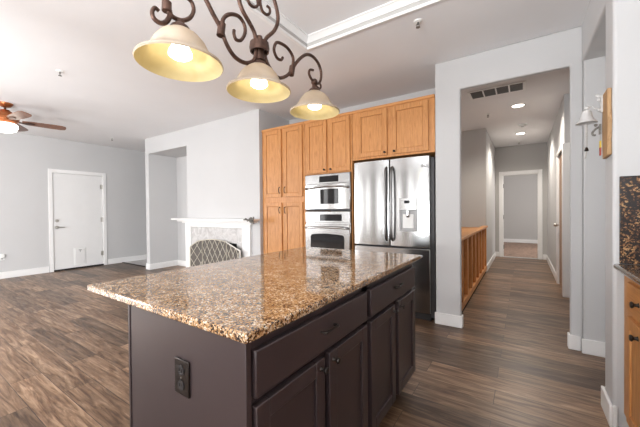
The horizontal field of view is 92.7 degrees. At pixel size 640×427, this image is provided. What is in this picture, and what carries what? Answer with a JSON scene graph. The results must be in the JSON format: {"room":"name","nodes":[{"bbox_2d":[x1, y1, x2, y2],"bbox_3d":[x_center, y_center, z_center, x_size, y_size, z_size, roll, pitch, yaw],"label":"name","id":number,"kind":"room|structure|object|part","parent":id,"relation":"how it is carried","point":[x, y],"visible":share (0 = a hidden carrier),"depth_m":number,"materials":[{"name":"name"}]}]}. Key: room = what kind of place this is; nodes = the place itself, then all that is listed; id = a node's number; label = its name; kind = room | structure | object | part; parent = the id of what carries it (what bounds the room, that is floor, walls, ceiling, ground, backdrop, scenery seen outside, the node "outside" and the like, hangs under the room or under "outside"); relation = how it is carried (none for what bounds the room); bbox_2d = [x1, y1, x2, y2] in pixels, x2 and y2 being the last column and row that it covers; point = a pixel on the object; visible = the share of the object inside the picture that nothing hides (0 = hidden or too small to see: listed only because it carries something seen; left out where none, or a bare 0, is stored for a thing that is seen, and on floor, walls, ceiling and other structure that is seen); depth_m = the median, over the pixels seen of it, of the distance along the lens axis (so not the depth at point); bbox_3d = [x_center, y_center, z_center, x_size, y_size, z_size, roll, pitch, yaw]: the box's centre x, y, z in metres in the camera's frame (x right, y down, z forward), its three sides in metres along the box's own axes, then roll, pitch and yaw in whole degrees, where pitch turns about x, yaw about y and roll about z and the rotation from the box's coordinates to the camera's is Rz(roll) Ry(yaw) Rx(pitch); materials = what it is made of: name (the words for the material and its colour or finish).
{"room":"kitchen","nodes":[
{"label":"kitchen","id":0,"kind":"room"},
{"bbox_2d":[0,132,146,271],"bbox_3d":[-6.193,-0.158,5.388,0.150,2.755,9.300,0,1,34],"label":"wall","id":1,"kind":"structure","parent":0,"point":[25,159],"depth_m":6.21,"materials":[{"name":"paint"}]},
{"bbox_2d":[0,254,4,259],"bbox_3d":[-5.889,0.809,5.653,0.060,0.120,0.080,0,1,34],"label":"wall outlet","id":2,"kind":"object","parent":1,"relation":"attached to","point":[2,256],"visible":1,"depth_m":5.65,"materials":[{"name":"white plastic"}]},
{"bbox_2d":[0,254,146,278],"bbox_3d":[-6.140,1.157,5.316,0.016,0.125,9.200,0,1,34],"label":"baseboard","id":3,"kind":"structure","parent":1,"relation":"attached to","point":[17,273],"depth_m":6.10,"materials":[{"name":"white paint"}]},
{"bbox_2d":[48,169,106,271],"bbox_3d":[-5.288,0.137,6.689,0.212,2.120,1.036,0,1,34],"label":"door","id":4,"kind":"structure","parent":1,"relation":"in","point":[76,199],"depth_m":6.63,"materials":[{"name":"white paint"}]},
{"bbox_3d":[-5.244,0.926,6.676,0.008,0.310,0.165,0,1,34],"label":"flap panel","id":5,"kind":"part","parent":4,"relation":"part of","materials":[{"name":"white paint"}]},
{"bbox_2d":[145,109,288,263],"bbox_3d":[-1.674,-0.213,6.487,3.342,2.755,2.258,0,1,34],"label":"wall","id":6,"kind":"structure","parent":0,"point":[210,170],"depth_m":5.37,"materials":[{"name":"paint"}]},
{"bbox_2d":[146,260,185,269],"bbox_3d":[-1.666,1.102,6.495,3.374,0.125,2.274,0,1,34],"label":"baseboard","id":7,"kind":"structure","parent":6,"relation":"attached to","point":[174,262],"depth_m":6.67,"materials":[{"name":"white paint"}]},
{"bbox_2d":[0,0,589,151],"bbox_3d":[-1.444,-1.718,4.239,9.500,0.300,12.700,0,1,34],"label":"ceiling","id":8,"kind":"structure","parent":0,"point":[102,94],"depth_m":3.14,"materials":[{"name":"paint"}]},
{"bbox_2d":[0,101,65,132],"bbox_3d":[-4.367,-1.335,4.269,1.248,0.410,1.258,0,1,34],"label":"ceiling fan","id":9,"kind":"object","parent":8,"relation":"hanging from","point":[9,121],"visible":1,"depth_m":4.23,"materials":[{"name":"brown wood"}]},
{"bbox_3d":[-4.402,-1.198,4.272,0.270,0.135,0.270,0,1,34],"label":"lamp shade","id":10,"kind":"part","parent":9,"relation":"part of","materials":[{"name":"white glass"}]},
{"bbox_3d":[-4.032,-1.307,4.084,0.490,0.039,0.141,0,1,27],"label":"blade","id":11,"kind":"part","parent":9,"relation":"part of","materials":[{"name":"brown wood"}]},
{"bbox_3d":[-4.593,-1.308,4.639,0.141,0.039,0.490,-1,1,-27],"label":"blade","id":12,"kind":"part","parent":9,"relation":"part of","materials":[{"name":"brown wood"}]},
{"bbox_3d":[-4.111,-1.311,4.566,0.141,0.039,0.490,0,1,45],"label":"blade","id":13,"kind":"part","parent":9,"relation":"part of","materials":[{"name":"brown wood"}]},
{"bbox_2d":[132,0,339,119],"bbox_3d":[-0.272,-1.094,1.452,0.297,1.103,1.150,0,1,34],"label":"pendant light","id":14,"kind":"object","parent":8,"relation":"hanging from","point":[174,51],"visible":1,"depth_m":1.29,"materials":[{"name":"beige glass"}]},
{"bbox_3d":[-0.504,-0.598,1.102,0.297,0.123,0.297,0,1,34],"label":"lamp shade","id":15,"kind":"part","parent":14,"relation":"part of","materials":[{"name":"beige glass"}]},
{"bbox_3d":[-0.504,-0.596,1.102,0.080,0.072,0.080,0,1,34],"label":"bulb","id":16,"kind":"part","parent":14,"relation":"part of","materials":[{"name":"beige glass"}]},
{"bbox_3d":[-0.428,-0.777,1.218,0.032,0.266,0.494,0,1,34],"label":"arm","id":17,"kind":"part","parent":14,"relation":"part of","materials":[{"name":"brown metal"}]},
{"bbox_3d":[-0.284,-1.010,1.434,0.018,0.435,0.278,0,1,34],"label":"scroll frame","id":18,"kind":"part","parent":14,"relation":"part of","materials":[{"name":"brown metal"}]},
{"bbox_3d":[-0.286,-0.629,1.430,0.297,0.123,0.297,0,1,34],"label":"lamp shade","id":19,"kind":"part","parent":14,"relation":"part of","materials":[{"name":"beige glass"}]},
{"bbox_3d":[-0.286,-0.628,1.430,0.080,0.072,0.080,0,1,34],"label":"bulb","id":20,"kind":"part","parent":14,"relation":"part of","materials":[{"name":"beige glass"}]},
{"bbox_3d":[-0.130,-0.804,1.664,0.040,0.250,0.514,0,1,34],"label":"arm","id":21,"kind":"part","parent":14,"relation":"part of","materials":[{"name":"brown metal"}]},
{"bbox_3d":[-0.032,-0.657,1.811,0.080,0.072,0.080,0,1,34],"label":"bulb","id":22,"kind":"part","parent":14,"relation":"part of","materials":[{"name":"beige glass"}]},
{"bbox_3d":[-0.032,-0.659,1.811,0.297,0.123,0.297,0,1,34],"label":"lamp shade","id":23,"kind":"part","parent":14,"relation":"part of","materials":[{"name":"beige glass"}]},
{"bbox_2d":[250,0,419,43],"bbox_3d":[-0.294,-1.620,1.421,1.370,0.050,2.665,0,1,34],"label":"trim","id":24,"kind":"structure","parent":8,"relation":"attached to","point":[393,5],"depth_m":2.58,"materials":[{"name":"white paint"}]},
{"bbox_2d":[236,0,445,51],"bbox_3d":[-0.293,-1.548,1.422,1.410,0.024,2.705,0,1,34],"label":"trim","id":25,"kind":"structure","parent":8,"relation":"attached to","point":[259,14],"depth_m":2.50,"materials":[{"name":"white paint"}]},
{"bbox_2d":[414,18,421,28],"bbox_3d":[0.799,-1.543,2.490,0.068,0.053,0.068,0,1,34],"label":"sprinkler","id":26,"kind":"object","parent":8,"relation":"attached to","point":[418,21],"visible":1,"depth_m":2.48,"materials":[{"name":"white plastic"}]},
{"bbox_2d":[467,80,525,99],"bbox_3d":[2.294,-1.595,3.978,0.640,0.012,0.330,0,1,34],"label":"ceiling vent","id":27,"kind":"object","parent":8,"relation":"in","point":[517,86],"visible":1,"depth_m":3.95,"materials":[{"name":"white metal"}]},
{"bbox_2d":[510,103,525,107],"bbox_3d":[2.957,-1.609,4.560,0.196,0.008,0.196,0,1,34],"label":"recessed light","id":28,"kind":"object","parent":8,"relation":"in","point":[519,104],"visible":1,"depth_m":4.55,"materials":[{"name":"white paint"}]},
{"bbox_2d":[0,242,609,426],"bbox_3d":[0.511,1.203,5.450,11.400,0.104,16.800,0,1,34],"label":"floor","id":29,"kind":"structure","parent":0,"point":[64,345],"depth_m":2.50,"materials":[{"name":"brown wood"}]},
{"bbox_2d":[189,239,240,266],"bbox_3d":[-1.730,0.805,5.038,1.247,0.752,0.118,0,1,34],"label":"fire screen","id":30,"kind":"object","parent":29,"relation":"on","point":[206,251],"visible":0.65,"depth_m":5.17,"materials":[{"name":"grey metal"}]},
{"bbox_3d":[-2.154,0.820,5.321,0.250,0.724,0.018,0,1,8],"label":"panel","id":31,"kind":"part","parent":30,"relation":"part of","materials":[{"name":"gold metal"}]},
{"bbox_3d":[-1.777,0.804,5.129,0.647,0.752,0.018,0,1,34],"label":"panel","id":32,"kind":"part","parent":30,"relation":"part of","materials":[{"name":"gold metal"}]},
{"bbox_2d":[171,218,259,266],"bbox_3d":[-1.703,0.631,5.362,2.135,1.093,0.650,0,1,34],"label":"fireplace","id":33,"kind":"object","parent":29,"relation":"on","point":[237,232],"visible":0.54,"depth_m":5.08,"materials":[{"name":"white paint"}]},
{"bbox_2d":[171,218,259,224],"bbox_3d":[-1.844,0.129,5.152,2.135,0.083,0.160,0,1,34],"label":"mantel shelf","id":34,"kind":"object","parent":33,"relation":"attached to","point":[188,221],"depth_m":5.09,"materials":[{"name":"white paint"}]},
{"bbox_2d":[243,217,253,223],"bbox_3d":[-1.050,0.100,4.502,0.239,0.104,0.040,0,1,34],"label":"ornament","id":35,"kind":"object","parent":33,"relation":"attached to","point":[250,219],"visible":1,"depth_m":4.46,"materials":[{"name":"grey metal"}]},
{"bbox_2d":[128,263,414,426],"bbox_3d":[-0.029,0.770,1.639,0.694,0.866,1.537,0,1,34],"label":"kitchen island","id":36,"kind":"object","parent":29,"relation":"on","point":[345,362],"visible":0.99,"depth_m":1.10,"materials":[{"name":"brown paint"}]},
{"bbox_2d":[175,356,189,398],"bbox_3d":[-0.448,0.530,0.989,0.078,0.117,0.010,0,1,34],"label":"power outlet","id":37,"kind":"object","parent":36,"relation":"attached to","point":[182,367],"visible":1,"depth_m":0.98,"materials":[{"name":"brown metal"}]},
{"bbox_2d":[178,380,183,390],"bbox_3d":[-0.449,0.555,0.987,0.033,0.033,0.004,0,1,34],"label":"receptacle","id":38,"kind":"object","parent":37,"relation":"attached to","point":[180,382],"depth_m":0.99,"materials":[{"name":"black plastic"}]},
{"bbox_2d":[178,365,183,375],"bbox_3d":[-0.449,0.506,0.987,0.033,0.033,0.004,0,1,34],"label":"receptacle","id":39,"kind":"object","parent":37,"relation":"attached to","point":[180,367],"depth_m":0.98,"materials":[{"name":"black plastic"}]},
{"bbox_3d":[-0.459,0.781,1.019,0.642,0.866,0.020,0,1,34],"label":"panel","id":40,"kind":"part","parent":36,"relation":"part of","materials":[{"name":"brown paint"}]},
{"bbox_2d":[87,247,420,343],"bbox_3d":[-0.164,0.322,1.774,1.026,0.029,1.649,0,1,34],"label":"island countertop","id":41,"kind":"structure","parent":36,"relation":"on","point":[244,300],"depth_m":1.31,"materials":[{"name":"stone"}]},
{"bbox_3d":[-0.086,0.817,1.003,0.024,0.557,0.350,0,1,34],"label":"door","id":42,"kind":"part","parent":36,"relation":"part of","materials":[{"name":"brown paint"}]},
{"bbox_3d":[0.014,0.445,1.155,0.024,0.135,0.725,0,1,34],"label":"drawer","id":43,"kind":"part","parent":36,"relation":"part of","materials":[{"name":"brown paint"}]},
{"bbox_3d":[0.017,0.570,1.111,0.030,0.026,0.026,0,1,34],"label":"door knob","id":44,"kind":"part","parent":36,"relation":"part of","materials":[{"name":"brown metal"}]},
{"bbox_3d":[0.040,0.433,1.150,0.035,0.015,0.103,0,1,34],"label":"drawer pull","id":45,"kind":"part","parent":36,"relation":"part of","materials":[{"name":"brown metal"}]},
{"bbox_3d":[0.218,0.719,1.488,0.006,0.766,1.513,0,1,34],"label":"frame","id":46,"kind":"part","parent":36,"relation":"part of","materials":[{"name":"brown paint"}]},
{"bbox_3d":[0.065,0.569,1.183,0.030,0.026,0.026,0,1,34],"label":"door knob","id":47,"kind":"part","parent":36,"relation":"part of","materials":[{"name":"brown metal"}]},
{"bbox_3d":[0.124,0.811,1.320,0.024,0.557,0.340,0,1,34],"label":"door","id":48,"kind":"part","parent":36,"relation":"part of","materials":[{"name":"brown paint"}]},
{"bbox_3d":[0.336,0.806,1.637,0.024,0.557,0.337,0,1,34],"label":"door","id":49,"kind":"part","parent":36,"relation":"part of","materials":[{"name":"brown paint"}]},
{"bbox_3d":[0.439,0.434,1.793,0.024,0.135,0.722,0,1,34],"label":"drawer","id":50,"kind":"part","parent":36,"relation":"part of","materials":[{"name":"brown paint"}]},
{"bbox_3d":[0.550,0.800,1.958,0.024,0.557,0.335,0,1,34],"label":"door","id":51,"kind":"part","parent":36,"relation":"part of","materials":[{"name":"brown paint"}]},
{"bbox_2d":[261,121,305,253],"bbox_3d":[-0.373,-0.051,4.693,0.808,2.445,0.704,0,1,34],"label":"pantry cabinet","id":52,"kind":"object","parent":29,"relation":"on","point":[283,147],"visible":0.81,"depth_m":4.42,"materials":[{"name":"brown wood"}]},
{"bbox_3d":[-0.703,-0.731,4.531,0.345,0.985,0.020,0,1,34],"label":"door","id":53,"kind":"part","parent":52,"relation":"part of","materials":[{"name":"brown wood"}]},
{"bbox_3d":[-0.692,0.439,4.544,0.345,1.195,0.020,0,1,34],"label":"door","id":54,"kind":"part","parent":52,"relation":"part of","materials":[{"name":"brown wood"}]},
{"bbox_3d":[-0.550,-1.251,4.436,0.803,0.035,0.032,0,1,34],"label":"cornice","id":55,"kind":"part","parent":52,"relation":"part of","materials":[{"name":"brown wood"}]},
{"bbox_3d":[-0.383,-0.731,4.317,0.335,0.985,0.020,0,1,34],"label":"door","id":56,"kind":"part","parent":52,"relation":"part of","materials":[{"name":"brown wood"}]},
{"bbox_3d":[-0.372,0.439,4.330,0.335,1.195,0.020,0,1,34],"label":"door","id":57,"kind":"part","parent":52,"relation":"part of","materials":[{"name":"brown wood"}]},
{"bbox_2d":[304,111,357,249],"bbox_3d":[0.270,-0.052,4.267,0.735,2.445,0.700,0,1,34],"label":"tall cabinet","id":58,"kind":"object","parent":29,"relation":"on","point":[328,142],"visible":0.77,"depth_m":3.95,"materials":[{"name":"brown wood"}]},
{"bbox_3d":[-0.050,-0.882,4.093,0.330,0.685,0.020,0,1,34],"label":"door","id":59,"kind":"part","parent":58,"relation":"part of","materials":[{"name":"brown wood"}]},
{"bbox_2d":[304,211,351,249],"bbox_3d":[0.229,0.237,4.200,0.690,0.540,0.664,0,1,34],"label":"wall oven","id":60,"kind":"object","parent":58,"relation":"in","point":[323,229],"visible":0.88,"depth_m":3.95,"materials":[{"name":"silver metal"}]},
{"bbox_3d":[0.066,0.184,3.956,0.674,0.041,0.077,0,1,34],"label":"door handle","id":61,"kind":"part","parent":60,"relation":"part of","materials":[{"name":"metal"}]},
{"bbox_3d":[0.091,0.320,3.993,0.682,0.360,0.025,0,1,34],"label":"door","id":62,"kind":"part","parent":60,"relation":"part of","materials":[{"name":"silver metal"}]},
{"bbox_3d":[0.091,0.048,3.994,0.686,0.145,0.016,0,1,34],"label":"control panel","id":63,"kind":"part","parent":60,"relation":"part of","materials":[{"name":"silver metal"}]},
{"bbox_3d":[0.094,-1.252,4.007,0.735,0.035,0.032,0,1,34],"label":"cornice","id":64,"kind":"part","parent":58,"relation":"part of","materials":[{"name":"brown wood"}]},
{"bbox_2d":[305,172,351,210],"bbox_3d":[0.198,-0.282,4.155,0.690,0.480,0.558,0,1,34],"label":"microwave","id":65,"kind":"object","parent":58,"relation":"in","point":[332,191],"visible":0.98,"depth_m":3.95,"materials":[{"name":"silver metal"}]},
{"bbox_3d":[0.066,-0.339,3.957,0.672,0.055,0.083,0,1,34],"label":"door handle","id":66,"kind":"part","parent":65,"relation":"part of","materials":[{"name":"metal"}]},
{"bbox_3d":[0.086,-0.452,3.989,0.686,0.125,0.014,0,1,34],"label":"control panel","id":67,"kind":"part","parent":65,"relation":"part of","materials":[{"name":"silver metal"}]},
{"bbox_3d":[0.086,-0.220,3.987,0.682,0.320,0.024,0,1,34],"label":"door","id":68,"kind":"part","parent":65,"relation":"part of","materials":[{"name":"metal"}]},
{"bbox_3d":[0.248,-0.883,3.894,0.305,0.685,0.020,0,1,34],"label":"door","id":69,"kind":"part","parent":58,"relation":"part of","materials":[{"name":"brown wood"}]},
{"bbox_2d":[354,155,435,320],"bbox_3d":[0.961,0.270,3.735,0.945,1.800,0.728,0,1,34],"label":"refrigerator","id":70,"kind":"object","parent":29,"relation":"on","point":[395,199],"visible":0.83,"depth_m":3.42,"materials":[{"name":"grey metal"}]},
{"bbox_3d":[0.623,-0.126,3.671,0.454,1.000,0.077,0,1,34],"label":"door","id":71,"kind":"part","parent":70,"relation":"part of","materials":[{"name":"silver metal"}]},
{"bbox_3d":[0.759,-0.111,3.522,0.028,0.865,0.071,0,1,34],"label":"door handle","id":72,"kind":"part","parent":70,"relation":"part of","materials":[{"name":"metal"}]},
{"bbox_3d":[0.817,-0.111,3.483,0.028,0.865,0.071,0,1,34],"label":"door handle","id":73,"kind":"part","parent":70,"relation":"part of","materials":[{"name":"metal"}]},
{"bbox_3d":[0.817,0.738,3.552,0.907,0.700,0.085,0,1,34],"label":"freezer drawer","id":74,"kind":"part","parent":70,"relation":"part of","materials":[{"name":"silver metal"}]},
{"bbox_3d":[0.970,-0.104,3.376,0.190,0.125,0.006,0,1,34],"label":"control plate","id":75,"kind":"part","parent":70,"relation":"part of","materials":[{"name":"metal"}]},
{"bbox_3d":[1.004,-0.127,3.417,0.445,1.000,0.077,0,1,34],"label":"door","id":76,"kind":"part","parent":70,"relation":"part of","materials":[{"name":"silver metal"}]},
{"bbox_2d":[461,226,487,312],"bbox_3d":[2.089,0.701,4.677,0.585,0.895,3.150,0,1,34],"label":"stair railing","id":77,"kind":"object","parent":29,"relation":"on","point":[473,239],"visible":0.69,"depth_m":4.36,"materials":[{"name":"brown wood"}]},
{"bbox_3d":[2.299,1.058,4.544,0.050,0.080,3.150,0,1,34],"label":"rail","id":78,"kind":"part","parent":77,"relation":"part of","materials":[{"name":"brown wood"}]},
{"bbox_2d":[624,275,639,426],"bbox_3d":[1.449,0.756,0.839,0.673,0.882,1.582,0,1,34],"label":"base cabinet","id":79,"kind":"object","parent":29,"relation":"on","point":[631,288],"visible":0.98,"depth_m":1.48,"materials":[{"name":"brown wood"}]},
{"bbox_2d":[613,264,639,284],"bbox_3d":[1.444,0.299,0.824,0.672,0.030,1.604,0,1,34],"label":"countertop","id":80,"kind":"structure","parent":79,"relation":"on","point":[632,272],"depth_m":1.50,"materials":[{"name":"stone"}]},
{"bbox_3d":[1.418,0.789,1.328,0.020,0.537,0.520,0,1,34],"label":"door","id":81,"kind":"part","parent":79,"relation":"part of","materials":[{"name":"brown wood"}]},
{"bbox_3d":[1.415,0.420,1.324,0.020,0.145,0.520,0,1,34],"label":"drawer","id":82,"kind":"part","parent":79,"relation":"part of","materials":[{"name":"brown wood"}]},
{"bbox_3d":[1.434,0.571,1.398,0.030,0.032,0.032,0,1,34],"label":"door knob","id":83,"kind":"part","parent":79,"relation":"part of","materials":[{"name":"brown metal"}]},
{"bbox_3d":[1.427,0.417,1.388,0.030,0.032,0.032,0,1,34],"label":"drawer knob","id":84,"kind":"part","parent":79,"relation":"part of","materials":[{"name":"brown metal"}]},
{"bbox_2d":[289,88,434,210],"bbox_3d":[0.624,-0.213,4.533,2.650,2.755,0.120,0,1,34],"label":"wall","id":85,"kind":"structure","parent":0,"point":[430,91],"depth_m":4.28,"materials":[{"name":"paint"}]},
{"bbox_2d":[352,94,434,161],"bbox_3d":[0.979,-0.968,3.778,0.990,0.615,0.700,0,1,34],"label":"upper cabinet","id":86,"kind":"object","parent":85,"relation":"attached to","point":[405,128],"visible":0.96,"depth_m":3.48,"materials":[{"name":"brown wood"}]},
{"bbox_3d":[0.618,-0.951,3.647,0.385,0.540,0.020,0,1,34],"label":"door","id":87,"kind":"part","parent":86,"relation":"part of","materials":[{"name":"brown wood"}]},
{"bbox_3d":[0.812,-1.254,3.529,0.990,0.035,0.032,0,1,34],"label":"cornice","id":88,"kind":"part","parent":86,"relation":"part of","materials":[{"name":"brown wood"}]},
{"bbox_3d":[0.994,-0.952,3.396,0.410,0.540,0.020,0,1,34],"label":"door","id":89,"kind":"part","parent":86,"relation":"part of","materials":[{"name":"brown wood"}]},
{"bbox_2d":[461,128,486,271],"bbox_3d":[1.405,-0.233,5.622,2.700,2.755,2.560,0,1,34],"label":"wall","id":90,"kind":"structure","parent":0,"point":[473,142],"depth_m":5.95,"materials":[{"name":"grey paint"}]},
{"bbox_2d":[486,130,494,263],"bbox_3d":[3.792,-0.269,6.878,0.120,2.755,2.180,0,1,34],"label":"wall","id":91,"kind":"structure","parent":0,"point":[490,149],"depth_m":6.66,"materials":[{"name":"paint"}]},
{"bbox_2d":[487,252,495,270],"bbox_3d":[3.850,1.046,6.853,0.032,0.125,2.196,0,1,34],"label":"baseboard","id":92,"kind":"structure","parent":91,"relation":"attached to","point":[494,255],"depth_m":6.66,"materials":[{"name":"white paint"}]},
{"bbox_2d":[435,26,605,349],"bbox_3d":[3.016,-0.213,2.433,3.880,2.755,0.720,0,1,34],"label":"wall","id":93,"kind":"structure","parent":0,"point":[563,49],"depth_m":2.65,"materials":[{"name":"paint"}]},
{"bbox_2d":[435,312,604,357],"bbox_3d":[2.808,1.107,2.216,3.790,0.125,0.121,0,1,34],"label":"baseboard","id":94,"kind":"structure","parent":93,"relation":"attached to","point":[590,347],"depth_m":2.62,"materials":[{"name":"white paint"}]},
{"bbox_2d":[504,174,537,239],"bbox_3d":[5.944,-0.317,9.277,4.000,2.755,3.960,0,1,34],"label":"wall","id":95,"kind":"structure","parent":0,"point":[520,191],"depth_m":10.78,"materials":[{"name":"grey paint"}]},
{"bbox_2d":[504,239,537,242],"bbox_3d":[6.995,0.971,10.849,3.800,0.125,0.016,0,1,34],"label":"baseboard","id":96,"kind":"structure","parent":95,"relation":"attached to","point":[505,240],"depth_m":10.77,"materials":[{"name":"white paint"}]},
{"bbox_2d":[495,142,546,254],"bbox_3d":[4.979,-0.287,7.469,1.440,2.755,0.120,0,1,34],"label":"wall","id":97,"kind":"structure","parent":0,"point":[529,156],"depth_m":7.42,"materials":[{"name":"grey paint"}]},
{"bbox_2d":[499,169,542,259],"bbox_3d":[4.918,0.023,7.505,0.887,2.135,0.138,0,1,34],"label":"door frame","id":98,"kind":"structure","parent":97,"relation":"in","point":[538,172],"depth_m":7.37,"materials":[{"name":"white paint"}]},
{"bbox_2d":[496,252,545,259],"bbox_3d":[4.896,1.029,7.466,1.028,0.125,0.016,0,1,34],"label":"baseboard","id":99,"kind":"structure","parent":97,"relation":"attached to","point":[497,253],"depth_m":7.21,"materials":[{"name":"white paint"}]},
{"bbox_2d":[547,94,569,270],"bbox_3d":[3.919,-0.248,4.814,0.260,2.755,5.475,0,1,34],"label":"wall","id":100,"kind":"structure","parent":0,"point":[560,132],"depth_m":5.48,"materials":[{"name":"paint"}]},
{"bbox_2d":[546,255,555,279],"bbox_3d":[3.861,1.067,4.875,0.117,0.125,5.476,0,1,31],"label":"baseboard","id":101,"kind":"structure","parent":100,"relation":"attached to","point":[547,257],"depth_m":5.86,"materials":[{"name":"white paint"}]},
{"bbox_2d":[553,142,569,297],"bbox_3d":[3.626,0.081,4.544,0.208,2.110,0.980,0,1,34],"label":"door","id":102,"kind":"structure","parent":100,"relation":"in","point":[562,224],"depth_m":4.16,"materials":[{"name":"white paint"}]},
{"bbox_2d":[582,0,639,426],"bbox_3d":[3.034,-0.301,1.388,2.690,2.955,1.085,0,1,34],"label":"wall","id":103,"kind":"structure","parent":0,"point":[610,28],"depth_m":1.68,"materials":[{"name":"paint"}]},
{"bbox_2d":[602,87,611,158],"bbox_3d":[1.649,-0.512,1.755,0.019,0.381,0.152,0,1,34],"label":"wooden plank","id":104,"kind":"object","parent":103,"relation":"attached to","point":[607,96],"visible":1,"depth_m":1.71,"materials":[{"name":"brown wood"}]},
{"bbox_2d":[591,124,601,135],"bbox_3d":[1.649,-0.499,1.825,0.046,0.075,0.020,0,1,34],"label":"coat hook","id":105,"kind":"object","parent":104,"relation":"attached to","point":[599,127],"visible":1,"depth_m":1.82,"materials":[{"name":"grey metal"}]},
{"bbox_2d":[576,93,602,158],"bbox_3d":[1.615,-0.522,1.843,0.104,0.385,0.115,-1,1,-19],"label":"bell","id":106,"kind":"object","parent":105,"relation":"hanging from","point":[587,118],"visible":1,"depth_m":1.83,"materials":[{"name":"white metal"}]},
{"bbox_2d":[599,135,600,155],"bbox_3d":[1.666,-0.406,1.815,0.006,0.120,0.030,0,1,34],"label":"tag","id":107,"kind":"object","parent":105,"relation":"hanging from","point":[600,135],"visible":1,"depth_m":1.81,"materials":[{"name":"yellow"}]},
{"bbox_2d":[601,385,617,426],"bbox_3d":[2.754,1.120,1.068,2.606,0.125,0.232,0,1,34],"label":"baseboard","id":108,"kind":"structure","parent":103,"relation":"attached to","point":[610,411],"depth_m":1.71,"materials":[{"name":"white paint"}]},
{"bbox_2d":[619,175,639,264],"bbox_3d":[1.901,0.035,1.486,0.645,0.474,0.019,0,1,34],"label":"backsplash","id":109,"kind":"structure","parent":103,"relation":"attached to","point":[629,186],"depth_m":1.64,"materials":[{"name":"brown stone"}]}
]}

